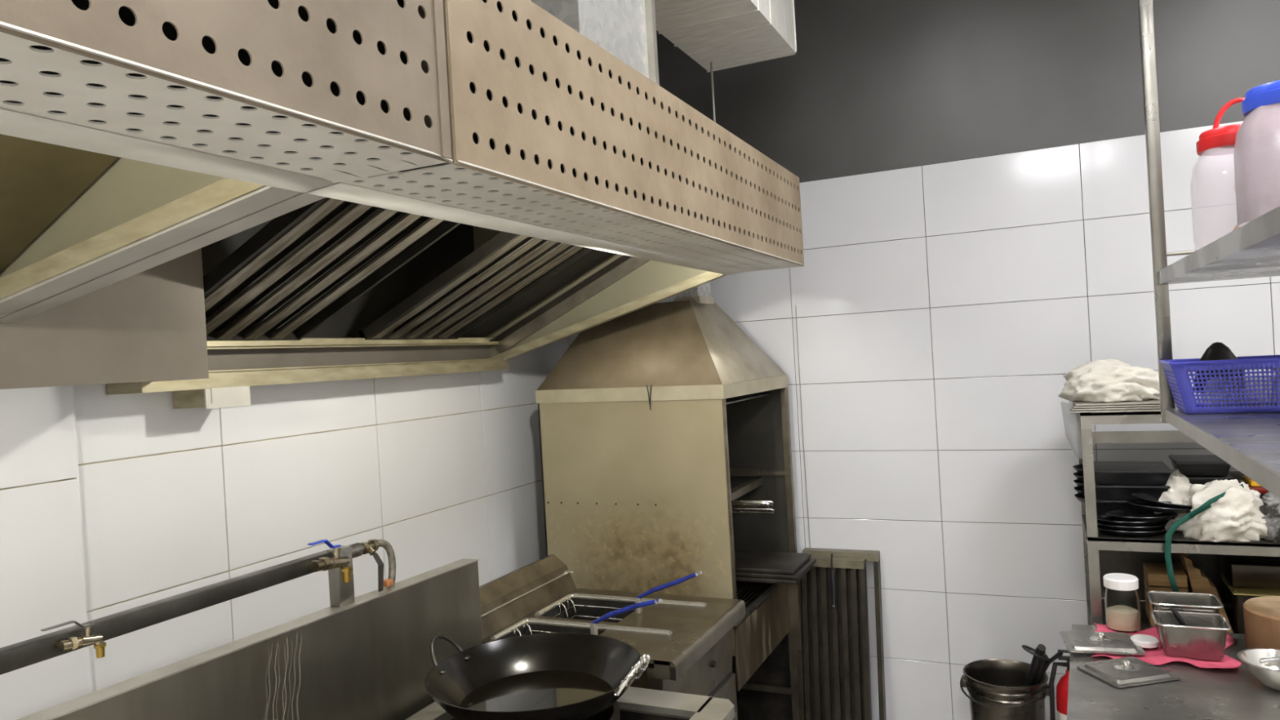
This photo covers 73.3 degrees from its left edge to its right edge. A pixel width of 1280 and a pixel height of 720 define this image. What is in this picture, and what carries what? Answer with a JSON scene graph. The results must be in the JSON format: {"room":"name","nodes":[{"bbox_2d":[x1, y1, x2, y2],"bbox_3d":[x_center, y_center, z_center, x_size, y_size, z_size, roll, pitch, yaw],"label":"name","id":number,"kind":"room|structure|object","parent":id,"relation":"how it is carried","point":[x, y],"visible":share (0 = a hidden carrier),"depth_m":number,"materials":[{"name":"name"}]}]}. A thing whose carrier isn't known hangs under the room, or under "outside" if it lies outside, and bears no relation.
{"room":"restaurant kitchen","nodes":[
{"label":"restaurant kitchen","id":0,"kind":"room"},
{"bbox_2d":[0,385,91,719],"bbox_3d":[-1.509,0.533,1.877,0.025,2.700,0.577,-3,0,25],"label":"wall pier","id":1,"kind":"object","parent":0,"point":[42,585],"visible":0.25,"depth_m":2.04,"materials":[{"name":"white tile"}]},
{"bbox_2d":[73,337,568,692],"bbox_3d":[-1.812,0.150,1.474,0.153,3.500,6.612,-3,0,25],"label":"wall","id":2,"kind":"structure","parent":0,"point":[443,469],"depth_m":2.75,"materials":[{"name":"white tile"}]},
{"bbox_2d":[0,0,452,317],"bbox_3d":[-1.356,-0.285,0.614,1.440,0.518,2.058,-3,0,25],"label":"range hood","id":3,"kind":"object","parent":2,"relation":"attached to","point":[131,131],"visible":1,"depth_m":1.08,"materials":[{"name":"metal"}]},
{"bbox_2d":[0,0,804,408],"bbox_3d":[-0.486,-0.253,2.478,1.440,0.690,2.069,-3,0,25],"label":"range hood","id":4,"kind":"object","parent":2,"relation":"attached to","point":[578,193],"visible":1,"depth_m":2.09,"materials":[{"name":"metal"}]},
{"bbox_2d":[529,0,659,85],"bbox_3d":[-0.357,-1.146,2.032,0.652,1.078,0.375,-3,0,25],"label":"duct","id":5,"kind":"object","parent":4,"relation":"on","point":[626,29],"visible":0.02,"depth_m":1.92,"materials":[{"name":"metal"}]},
{"bbox_2d":[568,0,1279,719],"bbox_3d":[1.563,-0.046,3.617,4.379,3.500,0.153,-3,0,25],"label":"wall","id":6,"kind":"structure","parent":0,"point":[972,175],"depth_m":3.62,"materials":[{"name":"white tile"}]},
{"bbox_2d":[795,305,810,547],"bbox_3d":[0.742,0.310,3.920,0.008,1.120,0.004,-3,0,25],"label":"cable","id":7,"kind":"object","parent":6,"relation":"attached to","point":[795,305],"visible":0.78,"depth_m":3.92,"materials":[{"name":"plastic"}]},
{"bbox_2d":[1195,97,1244,155],"bbox_3d":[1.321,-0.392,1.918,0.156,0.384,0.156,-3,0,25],"label":"lid","id":8,"kind":"object","parent":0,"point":[1215,141],"visible":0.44,"depth_m":1.91,"materials":[{"name":"red plastic"}]},
{"bbox_2d":[1232,181,1238,231],"bbox_3d":[1.356,-0.324,1.937,0.056,0.236,0.055,-3,0,25],"label":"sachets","id":9,"kind":"object","parent":8,"relation":"in","point":[1237,225],"visible":0.02,"depth_m":1.94,"materials":[{"name":"paper"}]},
{"bbox_3d":[0.080,-1.758,0.553,4.549,0.100,6.870,-3,0,25],"label":"ceiling","id":10,"kind":"structure","parent":0,"visible":0},
{"bbox_2d":[654,0,797,72],"bbox_3d":[0.141,-1.414,2.702,0.355,0.604,1.268,-3,0,25],"label":"duct","id":11,"kind":"object","parent":10,"relation":"hanging from","point":[726,33],"visible":1,"depth_m":2.96,"materials":[{"name":"metal"}]},
{"bbox_2d":[710,61,715,122],"bbox_3d":[0.281,-0.881,3.230,0.008,0.475,0.008,-3,0,-43],"label":"rod","id":12,"kind":"object","parent":11,"relation":"hanging from","point":[711,62],"visible":0.35,"depth_m":3.23,"materials":[{"name":"metal"}]},
{"bbox_2d":[1137,0,1279,497],"bbox_3d":[1.059,-0.792,1.233,0.406,1.943,2.038,-3,0,25],"label":"shelf","id":13,"kind":"object","parent":10,"relation":"hanging from","point":[1248,442],"visible":0.98,"depth_m":1.85,"materials":[{"name":"metal"}]},
{"bbox_2d":[1159,355,1279,413],"bbox_3d":[1.478,0.054,2.041,0.400,0.124,0.196,-3,0,25],"label":"basket","id":14,"kind":"object","parent":13,"relation":"on","point":[1176,371],"visible":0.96,"depth_m":2.01,"materials":[{"name":"blue plastic"}]},
{"bbox_2d":[1192,342,1247,392],"bbox_3d":[1.394,0.017,2.072,0.112,0.120,0.074,-3,0,25],"label":"scoop","id":15,"kind":"object","parent":14,"relation":"in","point":[1217,350],"visible":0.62,"depth_m":2.05,"materials":[{"name":"plastic"}]},
{"bbox_2d":[1273,368,1279,396],"bbox_3d":[1.568,0.015,1.987,0.183,0.146,0.112,-3,0,25],"label":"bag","id":16,"kind":"object","parent":14,"relation":"in","point":[1274,369],"visible":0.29,"depth_m":2.02,"materials":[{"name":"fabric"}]},
{"bbox_2d":[1233,80,1279,227],"bbox_3d":[1.278,-0.368,1.696,0.168,0.344,0.168,-3,0,25],"label":"candy jar","id":17,"kind":"object","parent":13,"relation":"on","point":[1256,153],"visible":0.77,"depth_m":1.66,"materials":[{"name":"white plastic"}]},
{"bbox_3d":[0.285,1.836,0.560,4.549,0.100,6.870,-3,0,25],"label":"floor","id":18,"kind":"structure","parent":0,"visible":0},
{"bbox_2d":[16,558,737,719],"bbox_3d":[-0.545,1.238,1.802,1.008,1.182,1.816,-3,0,25],"label":"range","id":19,"kind":"object","parent":18,"relation":"on","point":[367,658],"visible":0.81,"depth_m":2.27,"materials":[{"name":"metal"}]},
{"bbox_2d":[0,538,395,675],"bbox_3d":[-1.042,0.603,1.836,0.069,0.162,1.492,-3,0,25],"label":"pipe","id":20,"kind":"object","parent":19,"relation":"on","point":[25,653],"visible":0.92,"depth_m":1.95,"materials":[{"name":"metal"}]},
{"bbox_2d":[40,620,106,657],"bbox_3d":[-1.097,0.548,1.669,0.032,0.087,0.117,-3,0,25],"label":"tap","id":21,"kind":"object","parent":20,"relation":"attached to","point":[72,642],"visible":1,"depth_m":1.68,"materials":[{"name":"silver metal"}]},
{"bbox_2d":[307,539,353,582],"bbox_3d":[-0.817,0.533,2.267,0.046,0.128,0.138,-3,0,25],"label":"tap","id":22,"kind":"object","parent":20,"relation":"attached to","point":[323,563],"visible":1,"depth_m":2.26,"materials":[{"name":"silver metal"}]},
{"bbox_2d":[424,632,650,719],"bbox_3d":[-0.273,0.848,2.265,0.566,0.204,0.566,-3,0,-23],"label":"wok","id":23,"kind":"object","parent":19,"relation":"on","point":[616,662],"visible":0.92,"depth_m":2.41,"materials":[{"name":"black metal"}]},
{"bbox_2d":[459,670,612,711],"bbox_3d":[-0.271,0.891,2.265,0.407,0.001,0.407,-3,0,25],"label":"oil","id":24,"kind":"object","parent":23,"relation":"in","point":[539,690],"visible":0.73,"depth_m":2.31,"materials":[{"name":"black liquid"}]},
{"bbox_2d":[479,554,746,719],"bbox_3d":[-0.096,1.284,3.004,0.798,1.035,0.663,-3,0,25],"label":"fryer","id":25,"kind":"object","parent":18,"relation":"on","point":[688,640],"visible":0.6,"depth_m":3.00,"materials":[{"name":"metal"}]},
{"bbox_2d":[514,598,662,636],"bbox_3d":[-0.170,0.884,2.800,0.538,0.247,0.154,-3,0,25],"label":"basket","id":26,"kind":"object","parent":25,"relation":"in","point":[593,625],"visible":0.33,"depth_m":2.76,"materials":[{"name":"silver metal"}]},
{"bbox_2d":[553,570,702,622],"bbox_3d":[-0.036,0.869,3.068,0.558,0.260,0.174,-3,0,25],"label":"basket","id":27,"kind":"object","parent":25,"relation":"in","point":[638,599],"visible":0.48,"depth_m":3.04,"materials":[{"name":"silver metal"}]},
{"bbox_2d":[535,281,797,671],"bbox_3d":[0.123,0.607,3.764,0.930,2.360,0.721,-3,0,25],"label":"hood","id":28,"kind":"object","parent":18,"relation":"on","point":[637,498],"visible":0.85,"depth_m":3.57,"materials":[{"name":"metal"}]},
{"bbox_2d":[646,385,651,409],"bbox_3d":[0.039,0.151,3.464,0.024,0.100,0.005,-3,0,25],"label":"wire","id":29,"kind":"object","parent":28,"relation":"hanging from","point":[649,398],"visible":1,"depth_m":3.46,"materials":[{"name":"black plastic"}]},
{"bbox_2d":[731,502,769,506],"bbox_3d":[0.232,0.587,3.526,0.623,0.020,0.007,-3,0,25],"label":"rod","id":30,"kind":"object","parent":28,"relation":"attached to","point":[731,502],"visible":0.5,"depth_m":3.43,"materials":[{"name":"silver metal"}]},
{"bbox_2d":[731,500,773,506],"bbox_3d":[0.228,0.576,3.489,0.648,0.020,0.007,-3,0,25],"label":"rod","id":31,"kind":"object","parent":28,"relation":"attached to","point":[756,501],"visible":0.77,"depth_m":3.38,"materials":[{"name":"silver metal"}]},
{"bbox_2d":[732,507,773,513],"bbox_3d":[0.224,0.602,3.469,0.655,0.020,0.007,-3,0,25],"label":"rod","id":32,"kind":"object","parent":28,"relation":"attached to","point":[743,508],"visible":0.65,"depth_m":3.37,"materials":[{"name":"silver metal"}]},
{"bbox_2d":[735,564,813,584],"bbox_3d":[0.346,0.907,3.741,0.755,0.018,0.300,-3,0,25],"label":"griddle plate","id":33,"kind":"object","parent":28,"relation":"on","point":[786,581],"visible":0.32,"depth_m":3.50,"materials":[{"name":"black metal"}]},
{"bbox_2d":[735,558,816,579],"bbox_3d":[0.356,0.887,3.736,0.755,0.018,0.300,-3,0,25],"label":"griddle plate","id":34,"kind":"object","parent":33,"relation":"on","point":[806,566],"visible":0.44,"depth_m":3.51,"materials":[{"name":"black metal"}]},
{"bbox_2d":[734,550,811,574],"bbox_3d":[0.336,0.868,3.745,0.755,0.018,0.300,-3,0,25],"label":"griddle plate","id":35,"kind":"object","parent":34,"relation":"on","point":[745,561],"visible":0.44,"depth_m":3.62,"materials":[{"name":"black metal"}]},
{"bbox_2d":[732,581,800,719],"bbox_3d":[0.292,1.350,3.623,0.620,0.857,0.756,-3,0,25],"label":"metal cabinet","id":36,"kind":"object","parent":18,"relation":"on","point":[767,638],"visible":0.3,"depth_m":3.81,"materials":[{"name":"metal"}]},
{"bbox_2d":[797,553,871,719],"bbox_3d":[0.845,1.300,3.759,0.303,0.893,0.140,-3,0,25],"label":"grease filter","id":37,"kind":"object","parent":18,"relation":"on","point":[833,655],"visible":0.91,"depth_m":3.76,"materials":[{"name":"silver metal"}]},
{"bbox_2d":[802,547,886,719],"bbox_3d":[0.902,1.297,3.799,0.333,0.893,0.140,-3,0,25],"label":"grease filter","id":38,"kind":"object","parent":18,"relation":"on","point":[873,556],"visible":0.62,"depth_m":3.74,"materials":[{"name":"silver metal"}]},
{"bbox_2d":[960,658,1049,719],"bbox_3d":[1.366,1.439,3.193,0.314,0.558,0.306,-3,0,25],"label":"stock pot","id":39,"kind":"object","parent":18,"relation":"on","point":[997,689],"visible":0.92,"depth_m":3.12,"materials":[{"name":"metal"}]},
{"bbox_2d":[1026,644,1048,686],"bbox_3d":[1.427,1.183,3.107,0.048,0.366,0.186,-3,0,-1],"label":"tongs","id":40,"kind":"object","parent":39,"relation":"in","point":[1037,666],"visible":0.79,"depth_m":3.07,"materials":[{"name":"black plastic"}]},
{"bbox_2d":[1022,644,1062,683],"bbox_3d":[1.413,1.186,3.083,0.119,0.361,0.190,-3,0,-10],"label":"spatula","id":41,"kind":"object","parent":39,"relation":"in","point":[1049,660],"visible":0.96,"depth_m":3.03,"materials":[{"name":"black plastic"}]},
{"bbox_2d":[1048,648,1070,719],"bbox_3d":[1.516,1.361,2.996,0.148,0.698,0.140,-3,0,25],"label":"fire extinguisher","id":42,"kind":"object","parent":18,"relation":"on","point":[1062,686],"visible":0.42,"depth_m":2.98,"materials":[{"name":"red metal"}]},
{"bbox_2d":[1066,623,1279,719],"bbox_3d":[1.390,1.310,1.725,1.035,0.820,2.300,-3,0,25],"label":"work table","id":43,"kind":"object","parent":18,"relation":"on","point":[1199,693],"visible":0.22,"depth_m":2.30,"materials":[{"name":"metal"}]},
{"bbox_2d":[1076,656,1179,688],"bbox_3d":[1.391,0.876,2.462,0.200,0.036,0.176,-3,0,-11],"label":"lid","id":44,"kind":"object","parent":43,"relation":"on","point":[1125,672],"visible":1,"depth_m":2.43,"materials":[{"name":"metal"}]},
{"bbox_2d":[1091,622,1241,668],"bbox_3d":[1.602,0.873,2.638,0.405,0.016,0.377,-3,0,25],"label":"cloth","id":45,"kind":"object","parent":43,"relation":"on","point":[1155,656],"visible":0.27,"depth_m":2.55,"materials":[{"name":"pink fabric"}]},
{"bbox_2d":[1059,630,1145,655],"bbox_3d":[1.425,0.860,2.661,0.210,0.038,0.170,-3,0,18],"label":"lid","id":46,"kind":"object","parent":45,"relation":"on","point":[1083,642],"visible":0.99,"depth_m":2.63,"materials":[{"name":"metal"}]},
{"bbox_2d":[1102,573,1141,632],"bbox_3d":[1.575,0.792,2.813,0.102,0.170,0.102,-3,0,25],"label":"storage jar","id":47,"kind":"object","parent":45,"relation":"on","point":[1122,599],"visible":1,"depth_m":2.77,"materials":[{"name":"clear glass"}]},
{"bbox_2d":[1130,634,1159,648],"bbox_3d":[1.546,0.862,2.637,0.076,0.020,0.076,-3,0,25],"label":"lid","id":48,"kind":"object","parent":45,"relation":"on","point":[1144,641],"visible":0.92,"depth_m":2.62,"materials":[{"name":"white plastic"}]},
{"bbox_2d":[1146,591,1223,633],"bbox_3d":[1.706,0.807,2.694,0.193,0.122,0.147,-3,0,25],"label":"pan","id":49,"kind":"object","parent":45,"relation":"on","point":[1160,600],"visible":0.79,"depth_m":2.73,"materials":[{"name":"metal"}]},
{"bbox_2d":[1151,609,1231,661],"bbox_3d":[1.640,0.821,2.563,0.191,0.102,0.152,-3,0,25],"label":"metal container","id":50,"kind":"object","parent":45,"relation":"on","point":[1204,637],"visible":1,"depth_m":2.52,"materials":[{"name":"metal"}]},
{"bbox_2d":[1169,607,1188,626],"bbox_3d":[1.628,0.800,2.564,0.080,0.123,0.018,-3,0,25],"label":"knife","id":51,"kind":"object","parent":50,"relation":"in","point":[1180,619],"visible":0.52,"depth_m":2.57,"materials":[{"name":"black plastic"}]},
{"bbox_2d":[1237,648,1279,690],"bbox_3d":[1.719,0.839,2.309,0.188,0.075,0.188,-3,0,25],"label":"mixing bowl","id":52,"kind":"object","parent":43,"relation":"on","point":[1264,664],"visible":1,"depth_m":2.36,"materials":[{"name":"silver metal"}]},
{"bbox_2d":[1242,595,1279,648],"bbox_3d":[1.923,0.794,2.510,0.264,0.142,0.264,-3,0,25],"label":"chopping block","id":53,"kind":"object","parent":43,"relation":"on","point":[1261,615],"visible":0.8,"depth_m":2.50,"materials":[{"name":"brown wood"}]},
{"bbox_2d":[1075,398,1279,634],"bbox_3d":[2.022,0.915,2.932,0.869,1.530,0.479,-3,0,25],"label":"storage rack","id":54,"kind":"object","parent":18,"relation":"on","point":[1104,553],"depth_m":2.89,"materials":[{"name":"metal"}]},
{"bbox_2d":[1066,403,1160,413],"bbox_3d":[1.673,0.165,3.039,0.285,0.005,0.380,-3,0,25],"label":"baking sheet","id":55,"kind":"object","parent":54,"relation":"on","point":[1068,404],"visible":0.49,"depth_m":2.88,"materials":[{"name":"metal"}]},
{"bbox_2d":[1068,401,1160,410],"bbox_3d":[1.674,0.158,3.040,0.276,0.005,0.376,-3,0,25],"label":"baking sheet","id":56,"kind":"object","parent":55,"relation":"on","point":[1069,402],"visible":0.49,"depth_m":2.88,"materials":[{"name":"metal"}]},
{"bbox_2d":[1071,401,1160,408],"bbox_3d":[1.676,0.150,3.041,0.267,0.005,0.372,-3,0,25],"label":"baking sheet","id":57,"kind":"object","parent":56,"relation":"on","point":[1073,402],"visible":0.29,"depth_m":2.88,"materials":[{"name":"metal"}]},
{"bbox_2d":[1074,399,1159,405],"bbox_3d":[1.678,0.143,3.042,0.258,0.005,0.368,-3,0,25],"label":"baking sheet","id":58,"kind":"object","parent":57,"relation":"on","point":[1148,401],"visible":0.28,"depth_m":2.90,"materials":[{"name":"metal"}]},
{"bbox_2d":[1057,359,1159,402],"bbox_3d":[1.661,0.069,3.019,0.296,0.145,0.330,-3,0,-45],"label":"towel","id":59,"kind":"object","parent":58,"relation":"on","point":[1107,380],"visible":0.96,"depth_m":2.93,"materials":[{"name":"white fabric"}]},
{"bbox_2d":[1097,524,1166,536],"bbox_3d":[1.679,0.583,2.949,0.214,0.020,0.147,-3,0,25],"label":"plate","id":60,"kind":"object","parent":54,"relation":"on","point":[1162,529],"visible":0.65,"depth_m":2.90,"materials":[{"name":"black ceramic"}]},
{"bbox_2d":[1097,520,1165,531],"bbox_3d":[1.678,0.567,2.948,0.214,0.020,0.147,-3,0,25],"label":"plate","id":61,"kind":"object","parent":60,"relation":"on","point":[1160,525],"visible":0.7,"depth_m":2.90,"materials":[{"name":"black ceramic"}]},
{"bbox_2d":[1097,514,1162,526],"bbox_3d":[1.677,0.550,2.948,0.213,0.020,0.148,-3,0,25],"label":"plate","id":62,"kind":"object","parent":61,"relation":"on","point":[1101,518],"visible":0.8,"depth_m":2.90,"materials":[{"name":"black ceramic"}]},
{"bbox_2d":[1106,510,1177,521],"bbox_3d":[1.709,0.532,2.933,0.213,0.020,0.148,-3,0,25],"label":"plate","id":63,"kind":"object","parent":62,"relation":"on","point":[1122,515],"visible":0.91,"depth_m":2.93,"materials":[{"name":"black ceramic"}]},
{"bbox_2d":[1126,499,1191,513],"bbox_3d":[1.764,0.495,2.906,0.211,0.036,0.150,-3,0,25],"label":"plate","id":64,"kind":"object","parent":63,"relation":"on","point":[1134,503],"visible":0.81,"depth_m":2.86,"materials":[{"name":"black ceramic"}]},
{"bbox_2d":[1131,493,1192,508],"bbox_3d":[1.776,0.477,2.901,0.207,0.051,0.152,-3,0,25],"label":"plate","id":65,"kind":"object","parent":64,"relation":"on","point":[1143,497],"visible":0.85,"depth_m":2.86,"materials":[{"name":"black ceramic"}]},
{"bbox_2d":[1096,513,1174,527],"bbox_3d":[1.760,0.562,3.098,0.255,0.049,0.264,-3,0,25],"label":"food tray","id":66,"kind":"object","parent":54,"relation":"on","point":[1166,522],"visible":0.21,"depth_m":3.01,"materials":[{"name":"black"}]},
{"bbox_2d":[1095,498,1171,513],"bbox_3d":[1.751,0.510,3.101,0.255,0.049,0.264,-3,0,25],"label":"food tray","id":67,"kind":"object","parent":66,"relation":"on","point":[1103,505],"visible":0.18,"depth_m":3.01,"materials":[{"name":"black plastic"}]},
{"bbox_2d":[1074,493,1084,502],"bbox_3d":[1.694,0.519,3.215,0.128,0.024,0.156,-3,0,25],"label":"oval dish","id":68,"kind":"object","parent":67,"relation":"on","point":[1081,498],"visible":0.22,"depth_m":3.25,"materials":[{"name":"black ceramic"}]},
{"bbox_2d":[1074,486,1084,495],"bbox_3d":[1.693,0.492,3.215,0.128,0.024,0.156,-3,0,25],"label":"oval dish","id":69,"kind":"object","parent":67,"relation":"on","point":[1080,491],"visible":0.2,"depth_m":3.23,"materials":[{"name":"black ceramic"}]},
{"bbox_2d":[1094,480,1170,499],"bbox_3d":[1.746,0.459,3.101,0.255,0.049,0.264,-3,0,25],"label":"food tray","id":70,"kind":"object","parent":67,"relation":"on","point":[1123,491],"visible":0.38,"depth_m":3.00,"materials":[{"name":"black plastic"}]},
{"bbox_2d":[1072,471,1084,480],"bbox_3d":[1.690,0.438,3.215,0.128,0.024,0.156,-3,0,25],"label":"oval dish","id":71,"kind":"object","parent":70,"relation":"on","point":[1079,476],"visible":0.24,"depth_m":3.22,"materials":[{"name":"black ceramic"}]},
{"bbox_2d":[1073,479,1084,488],"bbox_3d":[1.691,0.465,3.215,0.128,0.024,0.156,-3,0,25],"label":"oval dish","id":72,"kind":"object","parent":70,"relation":"on","point":[1079,483],"visible":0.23,"depth_m":3.23,"materials":[{"name":"black ceramic"}]},
{"bbox_2d":[1093,461,1173,484],"bbox_3d":[1.752,0.406,3.097,0.255,0.049,0.264,-3,0,25],"label":"food tray","id":73,"kind":"object","parent":70,"relation":"on","point":[1139,473],"visible":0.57,"depth_m":3.01,"materials":[{"name":"black plastic"}]},
{"bbox_2d":[1072,464,1083,473],"bbox_3d":[1.688,0.411,3.215,0.128,0.024,0.156,-3,0,25],"label":"oval dish","id":74,"kind":"object","parent":73,"relation":"on","point":[1078,468],"visible":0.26,"depth_m":3.26,"materials":[{"name":"black ceramic"}]},
{"bbox_2d":[1111,517,1171,527],"bbox_3d":[1.762,0.565,3.097,0.240,0.042,0.250,-3,0,25],"label":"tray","id":75,"kind":"object","parent":66,"relation":"on","point":[1166,522],"depth_m":2.95,"materials":[{"name":"black"}]},
{"bbox_2d":[1086,599,1238,634],"bbox_3d":[2.030,0.911,2.950,0.869,0.012,0.440,-3,0,25],"label":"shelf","id":76,"kind":"object","parent":54,"relation":"attached to","point":[1144,623],"depth_m":3.10,"materials":[{"name":"metal"}]},
{"bbox_2d":[1142,562,1187,626],"bbox_3d":[1.841,0.822,3.013,0.115,0.183,0.160,-3,0,25],"label":"cardboard box","id":77,"kind":"object","parent":54,"relation":"on","point":[1156,578],"visible":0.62,"depth_m":2.96,"materials":[{"name":"brown cardboard"}]},
{"bbox_2d":[1154,469,1192,532],"bbox_3d":[1.856,0.482,2.975,0.172,0.206,0.137,-3,0,25],"label":"cloth","id":78,"kind":"object","parent":54,"relation":"on","point":[1180,484],"visible":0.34,"depth_m":2.94,"materials":[{"name":"white fabric"}]},
{"bbox_2d":[1079,398,1279,416],"bbox_3d":[1.987,0.157,2.948,0.869,0.012,0.440,-3,0,25],"label":"shelf","id":79,"kind":"object","parent":54,"relation":"attached to","point":[1157,413],"depth_m":2.88,"materials":[{"name":"metal"}]},
{"bbox_2d":[1081,514,1279,546],"bbox_3d":[2.011,0.583,2.949,0.869,0.012,0.440,-3,0,25],"label":"shelf","id":80,"kind":"object","parent":54,"relation":"attached to","point":[1100,539],"depth_m":2.86,"materials":[{"name":"metal"}]},
{"bbox_2d":[1179,552,1233,633],"bbox_3d":[1.943,0.789,2.959,0.124,0.238,0.170,-3,0,25],"label":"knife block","id":81,"kind":"object","parent":54,"relation":"on","point":[1197,581],"visible":0.46,"depth_m":2.92,"materials":[{"name":"brown wood"}]},
{"bbox_2d":[1217,572,1279,634],"bbox_3d":[2.169,0.824,2.870,0.360,0.143,0.282,-3,0,25],"label":"cardboard box","id":82,"kind":"object","parent":54,"relation":"on","point":[1233,597],"visible":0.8,"depth_m":2.84,"materials":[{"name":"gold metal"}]},
{"bbox_2d":[1217,554,1279,589],"bbox_3d":[2.184,0.710,2.916,0.340,0.078,0.240,-3,0,25],"label":"case","id":83,"kind":"object","parent":82,"relation":"on","point":[1241,571],"visible":0.78,"depth_m":2.87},
{"bbox_2d":[1259,491,1279,542],"bbox_3d":[2.074,0.472,2.742,0.200,0.203,0.176,-3,0,25],"label":"plastic bag","id":84,"kind":"object","parent":54,"relation":"on","point":[1270,508],"visible":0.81,"depth_m":2.73,"materials":[{"name":"plastic"}]},
{"bbox_3d":[2.133,0.503,2.890,0.190,0.131,0.160,-3,0,25],"label":"carton","id":85,"kind":"object","parent":54,"relation":"on","visible":0},
{"bbox_2d":[1238,475,1268,493],"bbox_3d":[2.114,0.417,2.878,0.165,0.043,0.153,-3,0,25],"label":"snack packet","id":86,"kind":"object","parent":85,"relation":"on","point":[1252,484],"visible":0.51,"depth_m":2.84,"materials":[{"name":"plastic"}]},
{"bbox_3d":[1.969,0.514,3.005,0.185,0.127,0.210,-3,0,25],"label":"food box","id":87,"kind":"object","parent":54,"relation":"on","visible":0},
{"bbox_2d":[1170,469,1233,484],"bbox_3d":[1.961,0.422,3.011,0.163,0.050,0.188,-3,0,25],"label":"food box","id":88,"kind":"object","parent":87,"relation":"on","point":[1202,480],"visible":0.37,"depth_m":2.93,"materials":[{"name":"black plastic"}]},
{"bbox_2d":[1168,454,1231,475],"bbox_3d":[1.958,0.368,3.011,0.163,0.050,0.188,-3,0,25],"label":"food box","id":89,"kind":"object","parent":88,"relation":"on","point":[1187,464],"visible":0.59,"depth_m":2.95,"materials":[{"name":"black plastic"}]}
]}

